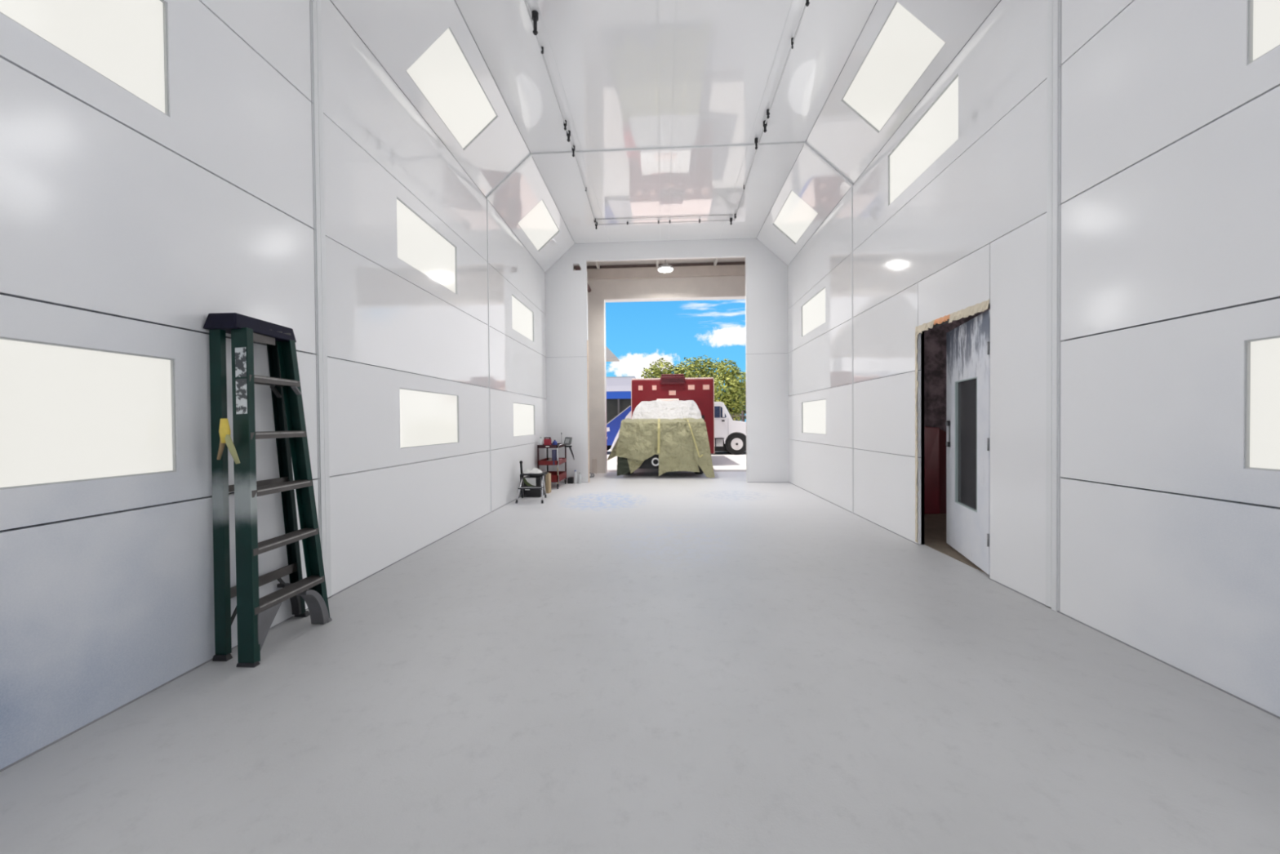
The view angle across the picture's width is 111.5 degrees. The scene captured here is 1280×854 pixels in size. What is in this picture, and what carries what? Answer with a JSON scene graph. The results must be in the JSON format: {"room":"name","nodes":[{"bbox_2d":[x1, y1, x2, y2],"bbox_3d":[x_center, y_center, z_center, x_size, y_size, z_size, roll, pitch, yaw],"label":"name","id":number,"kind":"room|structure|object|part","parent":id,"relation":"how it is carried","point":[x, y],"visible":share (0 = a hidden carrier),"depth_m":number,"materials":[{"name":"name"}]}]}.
{"room":"vehicle paint booth","nodes":[
{"label":"vehicle paint booth","id":0,"kind":"room"},
{"bbox_2d":[0,0,546,768],"bbox_3d":[-2.291,-0.948,3.032,0.070,4.363,12.100,0,1,3],"label":"wall","id":1,"kind":"structure","parent":0,"point":[282,157],"depth_m":2.40,"materials":[{"name":"metal"}]},
{"bbox_2d":[0,0,168,116],"bbox_3d":[-2.388,-1.798,1.567,0.064,0.560,1.165,0,1,3],"label":"light panel","id":2,"kind":"object","parent":1,"relation":"attached to","point":[124,42],"visible":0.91,"depth_m":1.94,"materials":[{"name":"grey plastic"}]},
{"bbox_2d":[0,336,176,489],"bbox_3d":[-2.373,-0.050,1.588,0.064,0.560,1.165,0,1,3],"label":"light panel","id":3,"kind":"object","parent":1,"relation":"attached to","point":[68,413],"visible":1,"depth_m":1.82,"materials":[{"name":"grey plastic"}]},
{"bbox_2d":[396,197,457,294],"bbox_3d":[-2.231,-1.835,4.573,0.064,0.560,1.165,0,1,3],"label":"light panel","id":4,"kind":"object","parent":1,"relation":"attached to","point":[420,246],"visible":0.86,"depth_m":4.49,"materials":[{"name":"grey plastic"}]},
{"bbox_2d":[399,387,458,448],"bbox_3d":[-2.215,-0.087,4.594,0.064,0.560,1.165,0,1,3],"label":"light panel","id":5,"kind":"object","parent":1,"relation":"attached to","point":[427,418],"visible":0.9,"depth_m":4.51,"materials":[{"name":"grey plastic"}]},
{"bbox_2d":[511,294,533,342],"bbox_3d":[-2.071,-1.873,7.629,0.064,0.560,1.165,0,1,3],"label":"light panel","id":6,"kind":"object","parent":1,"relation":"attached to","point":[522,316],"visible":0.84,"depth_m":7.59,"materials":[{"name":"white plastic"}]},
{"bbox_2d":[513,402,534,436],"bbox_3d":[-2.055,-0.125,7.649,0.064,0.560,1.165,0,1,3],"label":"light panel","id":7,"kind":"object","parent":1,"relation":"attached to","point":[523,414],"visible":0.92,"depth_m":7.63,"materials":[{"name":"white plastic"}]},
{"bbox_2d":[0,481,1279,772],"bbox_3d":[0.226,1.210,2.927,4.953,0.007,12.100,0,1,3],"label":"trim","id":8,"kind":"structure","parent":1,"relation":"attached to","point":[1142,651],"depth_m":2.21,"materials":[{"name":"grey"}]},
{"bbox_2d":[329,0,574,271],"bbox_3d":[-1.994,-3.441,2.986,0.700,0.649,12.100,0,1,3],"label":"wall","id":9,"kind":"structure","parent":0,"point":[499,161],"depth_m":4.69,"materials":[{"name":"paint"}]},
{"bbox_2d":[405,26,497,150],"bbox_3d":[-1.923,-3.461,4.537,0.457,0.425,1.165,0,1,3],"label":"light panel","id":10,"kind":"object","parent":9,"relation":"attached to","point":[442,73],"visible":0.94,"depth_m":4.44,"materials":[{"name":"grey plastic"}]},
{"bbox_2d":[517,199,559,251],"bbox_3d":[-1.763,-3.499,7.593,0.457,0.425,1.165,0,1,3],"label":"light panel","id":11,"kind":"object","parent":9,"relation":"attached to","point":[538,224],"visible":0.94,"depth_m":7.55,"materials":[{"name":"grey plastic"}]},
{"bbox_2d":[0,471,1279,853],"bbox_3d":[0.138,1.277,2.437,12.400,0.126,16.850,0,1,3],"label":"floor","id":12,"kind":"structure","parent":0,"point":[637,662],"depth_m":1.83,"materials":[{"name":"paint"}]},
{"bbox_2d":[203,312,332,666],"bbox_3d":[-2.127,0.317,2.550,0.292,1.842,0.611,0,1,3],"label":"stepladder","id":13,"kind":"object","parent":12,"relation":"on","point":[255,615],"visible":1,"depth_m":2.33,"materials":[{"name":"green plastic"}]},
{"bbox_3d":[-2.242,0.347,2.330,0.065,1.740,0.036,0,1,3],"label":"rail","id":14,"kind":"part","parent":13,"relation":"part of","materials":[{"name":"green plastic"}]},
{"bbox_2d":[216,417,239,463],"bbox_3d":[-2.115,0.073,2.233,0.135,0.234,0.044,0,1,3],"label":"clamp","id":15,"kind":"object","parent":13,"relation":"attached to","point":[224,431],"visible":1,"depth_m":2.22,"materials":[{"name":"yellow plastic"}]},
{"bbox_3d":[-2.149,0.104,2.242,0.064,0.132,0.024,0,1,25],"label":"handle","id":16,"kind":"part","parent":15,"relation":"part of","materials":[{"name":"beige"}]},
{"bbox_3d":[-2.088,0.113,2.230,0.083,0.154,0.029,0,1,3],"label":"handle","id":17,"kind":"part","parent":15,"relation":"part of","materials":[{"name":"beige plastic"}]},
{"bbox_3d":[-2.080,0.352,2.300,0.157,1.756,0.102,0,1,3],"label":"rail","id":18,"kind":"part","parent":13,"relation":"part of","materials":[{"name":"green plastic"}]},
{"bbox_3d":[-2.227,0.342,2.748,0.062,1.742,0.184,0,1,3],"label":"rail","id":19,"kind":"part","parent":13,"relation":"part of","materials":[{"name":"green plastic"}]},
{"bbox_3d":[-2.089,0.347,2.709,0.242,1.759,0.082,-1,1,-35],"label":"rail","id":20,"kind":"part","parent":13,"relation":"part of","materials":[{"name":"green plastic"}]},
{"bbox_2d":[515,460,547,503],"bbox_3d":[-1.736,0.867,7.021,0.500,0.642,0.541,0,1,3],"label":"step stool","id":21,"kind":"object","parent":12,"relation":"on","point":[521,487],"visible":0.95,"depth_m":6.91,"materials":[{"name":"silver metal"}]},
{"bbox_3d":[-1.893,0.955,6.876,0.076,0.410,0.209,0,1,3],"label":"leg","id":22,"kind":"part","parent":21,"relation":"part of","materials":[{"name":"silver metal"}]},
{"bbox_3d":[-1.915,0.833,7.047,0.045,0.504,0.086,-1,1,-14],"label":"handle post","id":23,"kind":"part","parent":21,"relation":"part of","materials":[{"name":"black plastic"}]},
{"bbox_2d":[523,467,542,473],"bbox_3d":[-1.719,0.700,7.019,0.302,0.081,0.202,0,1,3],"label":"rag","id":24,"kind":"object","parent":21,"relation":"on","point":[535,470],"visible":1,"depth_m":6.97,"materials":[{"name":"white fabric"}]},
{"bbox_3d":[-1.709,0.757,7.024,0.380,0.028,0.230,0,1,3],"label":"seat","id":25,"kind":"part","parent":21,"relation":"part of","materials":[{"name":"black plastic"}]},
{"bbox_3d":[-1.538,0.952,6.857,0.022,0.410,0.217,-1,1,-13],"label":"leg","id":26,"kind":"part","parent":21,"relation":"part of","materials":[{"name":"silver metal"}]},
{"bbox_3d":[-1.569,0.949,7.134,0.022,0.412,0.280,-1,1,-2],"label":"leg","id":27,"kind":"part","parent":21,"relation":"part of","materials":[{"name":"silver metal"}]},
{"bbox_2d":[523,475,546,497],"bbox_3d":[-1.808,1.012,7.478,0.310,0.330,0.340,0,1,3],"label":"bin","id":28,"kind":"object","parent":12,"relation":"on","point":[526,492],"visible":0.67,"depth_m":7.32,"materials":[{"name":"black plastic"}]},
{"bbox_2d":[524,477,536,485],"bbox_3d":[-1.845,0.927,7.303,0.205,0.145,0.009,0,1,3],"label":"bag","id":29,"kind":"object","parent":28,"relation":"hanging from","point":[527,481],"visible":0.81,"depth_m":7.30,"materials":[{"name":"white plastic"}]},
{"bbox_2d":[545,472,551,493],"bbox_3d":[-1.649,0.987,7.790,0.104,0.370,0.160,0,1,3],"label":"cardboard box","id":30,"kind":"object","parent":12,"relation":"on","point":[548,478],"visible":0.6,"depth_m":7.71,"materials":[{"name":"beige cardboard"}]},
{"bbox_2d":[537,443,566,488],"bbox_3d":[-1.694,0.741,8.530,0.436,0.844,0.740,0,1,3],"label":"utility cart","id":31,"kind":"object","parent":12,"relation":"on","point":[557,476],"visible":0.66,"depth_m":8.20,"materials":[{"name":"red metal"}]},
{"bbox_2d":[538,436,542,444],"bbox_3d":[-1.878,0.292,8.254,0.080,0.200,0.080,0,1,3],"label":"spray bottle","id":32,"kind":"object","parent":31,"relation":"on","point":[540,440],"visible":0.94,"depth_m":8.22,"materials":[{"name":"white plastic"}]},
{"bbox_2d":[543,436,551,444],"bbox_3d":[-1.747,0.291,8.276,0.130,0.199,0.122,0,1,3],"label":"jug","id":33,"kind":"object","parent":31,"relation":"on","point":[547,441],"visible":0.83,"depth_m":8.22,"materials":[{"name":"red plastic"}]},
{"bbox_2d":[537,457,565,465],"bbox_3d":[-1.713,0.671,8.530,0.395,0.085,0.680,0,1,3],"label":"shelf","id":34,"kind":"object","parent":31,"relation":"attached to","point":[545,461],"depth_m":8.20,"materials":[{"name":"red metal"}]},
{"bbox_2d":[537,443,565,448],"bbox_3d":[-1.716,0.364,8.526,0.395,0.060,0.680,0,1,3],"label":"shelf","id":35,"kind":"object","parent":31,"relation":"attached to","point":[559,445],"depth_m":8.19,"materials":[{"name":"metal"}]},
{"bbox_2d":[551,449,556,464],"bbox_3d":[-1.617,0.566,8.228,0.088,0.283,0.100,0,1,3],"label":"roll","id":36,"kind":"object","parent":31,"relation":"on","point":[553,451],"visible":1,"depth_m":8.19,"materials":[{"name":"blue paper"}]},
{"bbox_2d":[552,440,557,444],"bbox_3d":[-1.640,0.318,8.402,0.090,0.140,0.090,0,1,3],"label":"bottle","id":37,"kind":"object","parent":31,"relation":"on","point":[554,442],"visible":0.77,"depth_m":8.37,"materials":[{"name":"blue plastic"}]},
{"bbox_2d":[544,471,566,482],"bbox_3d":[-1.710,0.969,8.534,0.395,0.130,0.680,0,1,3],"label":"shelf","id":38,"kind":"object","parent":31,"relation":"attached to","point":[556,477],"depth_m":8.44,"materials":[{"name":"red metal"}]},
{"bbox_2d":[564,436,572,444],"bbox_3d":[-1.447,0.279,8.739,0.163,0.159,0.106,0,1,3],"label":"sander","id":39,"kind":"object","parent":31,"relation":"on","point":[567,441],"visible":0.97,"depth_m":8.69,"materials":[{"name":"grey"}]},
{"bbox_2d":[564,445,573,458],"bbox_3d":[-1.409,0.514,8.707,0.196,0.292,0.040,0,1,3],"label":"gun","id":40,"kind":"object","parent":31,"relation":"hanging from","point":[569,446],"visible":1,"depth_m":8.69,"materials":[{"name":"black plastic"}]},
{"bbox_2d":[567,476,573,483],"bbox_3d":[-1.421,1.096,8.971,0.105,0.120,0.140,0,1,3],"label":"box","id":41,"kind":"object","parent":12,"relation":"on","point":[571,479],"visible":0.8,"depth_m":8.90,"materials":[{"name":"black plastic"}]},
{"bbox_2d":[573,470,577,483],"bbox_3d":[-1.326,1.020,8.935,0.072,0.270,0.072,0,1,3],"label":"bottle","id":42,"kind":"object","parent":12,"relation":"on","point":[575,473],"visible":1,"depth_m":8.90,"materials":[{"name":"white plastic"}]},
{"bbox_2d":[577,472,581,483],"bbox_3d":[-1.236,1.045,8.930,0.072,0.220,0.072,0,1,3],"label":"bottle","id":43,"kind":"object","parent":12,"relation":"on","point":[579,475],"visible":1,"depth_m":8.90,"materials":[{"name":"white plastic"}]},
{"bbox_2d":[924,426,946,513],"bbox_3d":[3.957,0.542,5.960,0.770,1.192,0.497,0,1,3],"label":"panel","id":44,"kind":"object","parent":12,"relation":"on","point":[935,438],"visible":0.48,"depth_m":5.93,"materials":[{"name":"red paint"}]},
{"bbox_2d":[573,257,745,266],"bbox_3d":[0.481,-3.936,9.771,8.000,0.030,1.540,0,1,3],"label":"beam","id":45,"kind":"structure","parent":0,"point":[739,259],"depth_m":10.37,"materials":[{"name":"white"}]},
{"bbox_2d":[594,261,599,269],"bbox_3d":[-1.038,-3.858,9.818,0.056,0.100,1.455,0,1,3],"label":"joist","id":46,"kind":"object","parent":45,"relation":"attached to","point":[597,263],"visible":0.36,"depth_m":10.32,"materials":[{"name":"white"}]},
{"bbox_2d":[655,259,658,267],"bbox_3d":[0.380,-3.869,9.744,0.056,0.100,1.455,0,1,3],"label":"joist","id":47,"kind":"object","parent":45,"relation":"attached to","point":[657,260],"visible":0.29,"depth_m":10.19,"materials":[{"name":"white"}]},
{"bbox_2d":[657,259,673,272],"bbox_3d":[0.553,-3.664,9.490,0.350,0.507,0.350,0,1,3],"label":"lamp","id":48,"kind":"object","parent":45,"relation":"hanging from","point":[664,268],"visible":0.91,"depth_m":9.41,"materials":[{"name":"grey"}]},
{"bbox_2d":[713,257,718,266],"bbox_3d":[1.748,-3.881,9.672,0.056,0.100,1.455,0,1,3],"label":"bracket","id":49,"kind":"object","parent":45,"relation":"attached to","point":[716,260],"visible":0.36,"depth_m":10.20,"materials":[{"name":"white metal"}]},
{"bbox_2d":[454,0,877,243],"bbox_3d":[0.187,-3.746,2.868,3.700,0.078,12.100,0,1,3],"label":"ceiling","id":50,"kind":"structure","parent":0,"point":[664,104],"depth_m":4.92,"materials":[{"name":"white paint"}]},
{"bbox_2d":[524,0,809,229],"bbox_3d":[0.211,-3.639,3.491,2.563,0.185,9.084,0,1,3],"label":"rail","id":51,"kind":"object","parent":50,"relation":"attached to","point":[535,15],"visible":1,"depth_m":5.33,"materials":[{"name":"grey metal"}]},
{"bbox_2d":[544,261,788,473],"bbox_3d":[0.545,-1.692,10.659,12.600,5.620,0.335,0,1,3],"label":"wall","id":52,"kind":"structure","parent":0,"point":[725,280],"depth_m":10.58,"materials":[{"name":"beige paint"}]},
{"bbox_2d":[545,237,788,482],"bbox_3d":[0.523,-1.346,8.982,4.953,4.969,0.085,0,1,3],"label":"wall","id":53,"kind":"structure","parent":0,"point":[766,363],"depth_m":8.89,"materials":[{"name":"white metal"}]},
{"bbox_2d":[575,266,591,292],"bbox_3d":[-1.264,-3.296,9.815,0.100,0.100,1.450,0,1,3],"label":"duct pipe","id":54,"kind":"object","parent":53,"relation":"attached to","point":[576,268],"visible":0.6,"depth_m":10.21,"materials":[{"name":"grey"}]},
{"bbox_2d":[756,0,1001,265],"bbox_3d":[2.369,-3.476,2.757,0.691,0.648,12.100,0,1,3],"label":"wall","id":55,"kind":"structure","parent":0,"point":[840,145],"depth_m":5.07,"materials":[{"name":"paint"}]},
{"bbox_2d":[773,190,818,244],"bbox_3d":[2.620,-3.534,7.363,0.454,0.428,1.165,0,1,3],"label":"light panel","id":56,"kind":"object","parent":55,"relation":"attached to","point":[795,215],"visible":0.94,"depth_m":7.32,"materials":[{"name":"grey plastic"}]},
{"bbox_2d":[841,0,946,133],"bbox_3d":[2.461,-3.496,4.307,0.454,0.428,1.165,0,1,3],"label":"light panel","id":57,"kind":"object","parent":55,"relation":"attached to","point":[904,48],"visible":0.95,"depth_m":4.21,"materials":[{"name":"grey plastic"}]},
{"bbox_2d":[924,308,990,431],"bbox_3d":[4.355,-0.390,4.424,2.960,3.100,4.100,0,1,3],"label":"wall","id":58,"kind":"structure","parent":0,"point":[935,339],"depth_m":6.37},
{"bbox_2d":[787,0,1279,716],"bbox_3d":[2.705,-0.988,2.771,0.070,4.363,12.100,0,1,3],"label":"wall","id":59,"kind":"structure","parent":0,"point":[1109,183],"depth_m":2.56,"materials":[{"name":"metal"}]},
{"bbox_2d":[801,287,825,336],"bbox_3d":[2.951,-1.913,7.365,0.064,0.560,1.165,0,1,3],"label":"light panel","id":60,"kind":"object","parent":59,"relation":"attached to","point":[813,312],"visible":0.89,"depth_m":7.33,"materials":[{"name":"white plastic"}]},
{"bbox_2d":[802,399,826,435],"bbox_3d":[2.966,-0.166,7.386,0.064,0.560,1.165,0,1,3],"label":"light panel","id":61,"kind":"object","parent":59,"relation":"attached to","point":[814,412],"visible":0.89,"depth_m":7.33,"materials":[{"name":"white plastic"}]},
{"bbox_2d":[915,333,918,542],"bbox_3d":[2.760,0.114,4.361,0.020,2.080,0.062,0,1,3],"label":"tape","id":62,"kind":"object","parent":59,"relation":"attached to","point":[916,336],"visible":1,"depth_m":4.36,"materials":[{"name":"beige paper"}]},
{"bbox_2d":[888,74,958,205],"bbox_3d":[2.784,-2.746,4.299,0.064,0.560,1.165,0,1,3],"label":"light panel","id":63,"kind":"object","parent":59,"relation":"attached to","point":[936,131],"visible":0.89,"depth_m":4.23,"materials":[{"name":"grey plastic"}]},
{"bbox_2d":[915,320,934,336],"bbox_3d":[2.744,-0.954,4.216,0.019,0.097,0.311,0,1,3],"label":"tape","id":64,"kind":"object","parent":59,"relation":"attached to","point":[924,326],"visible":1,"depth_m":4.22,"materials":[{"name":"beige paper"}]},
{"bbox_2d":[933,314,950,324],"bbox_3d":[2.731,-0.968,3.951,0.019,0.062,0.221,0,1,3],"label":"tape","id":65,"kind":"object","parent":59,"relation":"attached to","point":[940,320],"visible":1,"depth_m":3.95,"materials":[{"name":"orange paper"}]},
{"bbox_2d":[920,302,990,544],"bbox_3d":[2.795,0.090,3.845,0.099,2.180,1.008,0,1,3],"label":"trim","id":66,"kind":"structure","parent":59,"relation":"attached to","point":[937,325],"depth_m":4.34,"materials":[{"name":"grey"}]},
{"bbox_2d":[945,309,990,574],"bbox_3d":[2.882,0.117,3.854,0.080,2.075,0.962,0,1,18],"label":"door","id":67,"kind":"structure","parent":59,"relation":"in","point":[967,424],"depth_m":3.78,"materials":[{"name":"paint"}]},
{"bbox_3d":[2.901,0.144,3.849,0.012,1.130,0.500,0,1,18],"label":"glass","id":68,"kind":"part","parent":67,"relation":"part of","materials":[{"name":"grey glass"}]},
{"bbox_2d":[948,299,989,323],"bbox_3d":[2.712,-0.952,3.612,0.020,0.086,0.460,0,1,3],"label":"tape","id":69,"kind":"object","parent":59,"relation":"attached to","point":[981,307],"visible":1,"depth_m":3.58,"materials":[{"name":"beige paper"}]},
{"bbox_2d":[1244,335,1279,471],"bbox_3d":[2.649,-0.091,1.325,0.064,0.560,1.165,0,1,3],"label":"light panel","id":70,"kind":"object","parent":59,"relation":"attached to","point":[1262,367],"visible":1,"depth_m":1.86,"materials":[{"name":"grey plastic"}]},
{"bbox_2d":[1247,0,1279,65],"bbox_3d":[2.634,-1.839,1.304,0.064,0.560,1.165,0,1,3],"label":"light panel","id":71,"kind":"object","parent":59,"relation":"attached to","point":[1264,15],"visible":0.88,"depth_m":1.85,"materials":[{"name":"grey plastic"}]},
{"label":"outside","id":72,"kind":"structure","parent":0,"visible":0},
{"bbox_2d":[606,448,746,471],"bbox_3d":[3.430,0.504,65.346,120.000,0.118,109.150,0,1,3],"label":"ground","id":73,"kind":"structure","parent":72,"point":[722,461],"depth_m":12.92,"materials":[{"name":"concrete"}]},
{"bbox_2d":[605,346,619,361],"bbox_3d":[-3.973,-2.612,20.705,5.940,7.300,1.000,0,1,3],"label":"canopy","id":74,"kind":"object","parent":73,"relation":"on","point":[610,356],"visible":0.07,"depth_m":20.07,"materials":[{"name":"grey"}]},
{"bbox_2d":[606,405,631,450],"bbox_3d":[-0.601,0.085,17.653,3.349,1.920,1.850,0,1,3],"label":"van","id":75,"kind":"object","parent":73,"relation":"on","point":[613,427],"visible":0.12,"depth_m":16.77,"materials":[{"name":"blue metal"}]},
{"bbox_2d":[606,376,635,423],"bbox_3d":[-7.170,-1.282,34.383,14.100,4.370,8.250,0,1,3],"label":"warehouse","id":76,"kind":"structure","parent":73,"relation":"on","point":[618,388],"depth_m":30.10,"materials":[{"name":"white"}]},
{"bbox_2d":[640,357,697,378],"bbox_3d":[2.021,-2.125,31.968,3.917,5.974,3.004,0,1,26],"label":"tree","id":77,"kind":"object","parent":73,"relation":"on","point":[657,372],"visible":0.33,"depth_m":31.60,"materials":[{"name":"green plant"}]},
{"bbox_2d":[627,373,714,473],"bbox_3d":[0.883,-0.190,12.607,2.442,2.565,6.125,0,1,3],"label":"ambulance","id":78,"kind":"object","parent":73,"relation":"on","point":[669,387],"visible":0.39,"depth_m":12.22,"materials":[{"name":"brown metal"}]},
{"bbox_3d":[-0.235,-0.285,12.357,0.018,2.100,0.060,0,1,3],"label":"corner trim","id":79,"kind":"part","parent":78,"relation":"part of","materials":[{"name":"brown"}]},
{"bbox_2d":[638,385,642,390],"bbox_3d":[0.015,-1.101,12.295,0.120,0.130,0.014,0,1,3],"label":"light","id":80,"kind":"object","parent":78,"relation":"attached to","point":[640,387],"depth_m":12.29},
{"bbox_2d":[652,385,656,390],"bbox_3d":[0.404,-1.105,12.275,0.120,0.130,0.014,0,1,3],"label":"light","id":81,"kind":"object","parent":78,"relation":"attached to","point":[654,387],"depth_m":12.27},
{"bbox_2d":[606,417,715,477],"bbox_3d":[0.443,0.448,10.095,2.420,1.326,1.203,0,1,3],"label":"tarp","id":82,"kind":"object","parent":78,"relation":"attached to","point":[680,444],"visible":0.98,"depth_m":9.58,"materials":[{"name":"fabric"}]},
{"bbox_2d":[631,400,702,419],"bbox_3d":[0.683,-0.419,11.286,1.710,0.521,1.754,0,1,3],"label":"plastic sheet","id":83,"kind":"object","parent":78,"relation":"attached to","point":[657,409],"visible":0.91,"depth_m":10.74,"materials":[{"name":"white plastic"}]},
{"bbox_2d":[668,390,675,395],"bbox_3d":[0.910,-0.959,12.250,0.190,0.130,0.014,0,1,3],"label":"light","id":84,"kind":"object","parent":78,"relation":"attached to","point":[670,392],"depth_m":12.24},
{"bbox_2d":[688,384,694,389],"bbox_3d":[1.438,-1.110,12.221,0.180,0.135,0.014,0,1,3],"label":"light","id":85,"kind":"object","parent":78,"relation":"attached to","point":[690,386],"depth_m":12.21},
{"bbox_2d":[702,384,709,389],"bbox_3d":[1.852,-1.114,12.199,0.180,0.135,0.014,0,1,3],"label":"light","id":86,"kind":"object","parent":78,"relation":"attached to","point":[704,386],"depth_m":12.19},
{"bbox_3d":[2.076,-0.303,12.235,0.018,2.100,0.060,0,1,3],"label":"corner trim","id":87,"kind":"part","parent":78,"relation":"part of","materials":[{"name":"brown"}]},
{"bbox_2d":[674,355,725,389],"bbox_3d":[5.123,-2.570,36.245,4.087,6.705,3.421,0,1,31],"label":"tree","id":88,"kind":"object","parent":73,"relation":"on","point":[697,363],"visible":0.45,"depth_m":35.53,"materials":[{"name":"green plant"}]},
{"bbox_2d":[712,359,746,421],"bbox_3d":[5.752,-1.935,30.007,3.907,5.576,2.846,0,1,3],"label":"tree","id":89,"kind":"object","parent":73,"relation":"on","point":[729,397],"visible":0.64,"depth_m":29.62,"materials":[{"name":"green plant"}]},
{"bbox_2d":[714,401,746,454],"bbox_3d":[2.969,0.046,17.085,3.220,1.990,2.170,0,1,3],"label":"truck","id":90,"kind":"object","parent":73,"relation":"on","point":[730,435],"visible":0.51,"depth_m":16.21,"materials":[{"name":"white paint"}]},
{"bbox_2d":[722,408,724,417],"bbox_3d":[3.087,-0.528,16.097,0.086,0.320,0.232,0,1,13],"label":"mirror","id":91,"kind":"object","parent":90,"relation":"attached to","point":[723,409],"depth_m":15.99,"materials":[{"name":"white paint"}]},
{"bbox_2d":[727,382,746,422],"bbox_3d":[8.374,-1.461,34.651,4.951,4.475,2.920,0,1,3],"label":"tree","id":92,"kind":"object","parent":73,"relation":"on","point":[744,408],"visible":0.05,"depth_m":34.25,"materials":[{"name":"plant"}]},
{"bbox_2d":[730,410,746,422],"bbox_3d":[9.358,-0.115,28.090,9.850,1.900,0.140,0,1,3],"label":"fence","id":93,"kind":"object","parent":73,"relation":"on","point":[742,415],"visible":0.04,"depth_m":28.19,"materials":[{"name":"metal"}]},
{"bbox_3d":[6.638,-0.093,28.255,0.100,1.900,0.095,0,1,3],"label":"post","id":94,"kind":"part","parent":93,"relation":"part of","materials":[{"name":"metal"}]}
]}

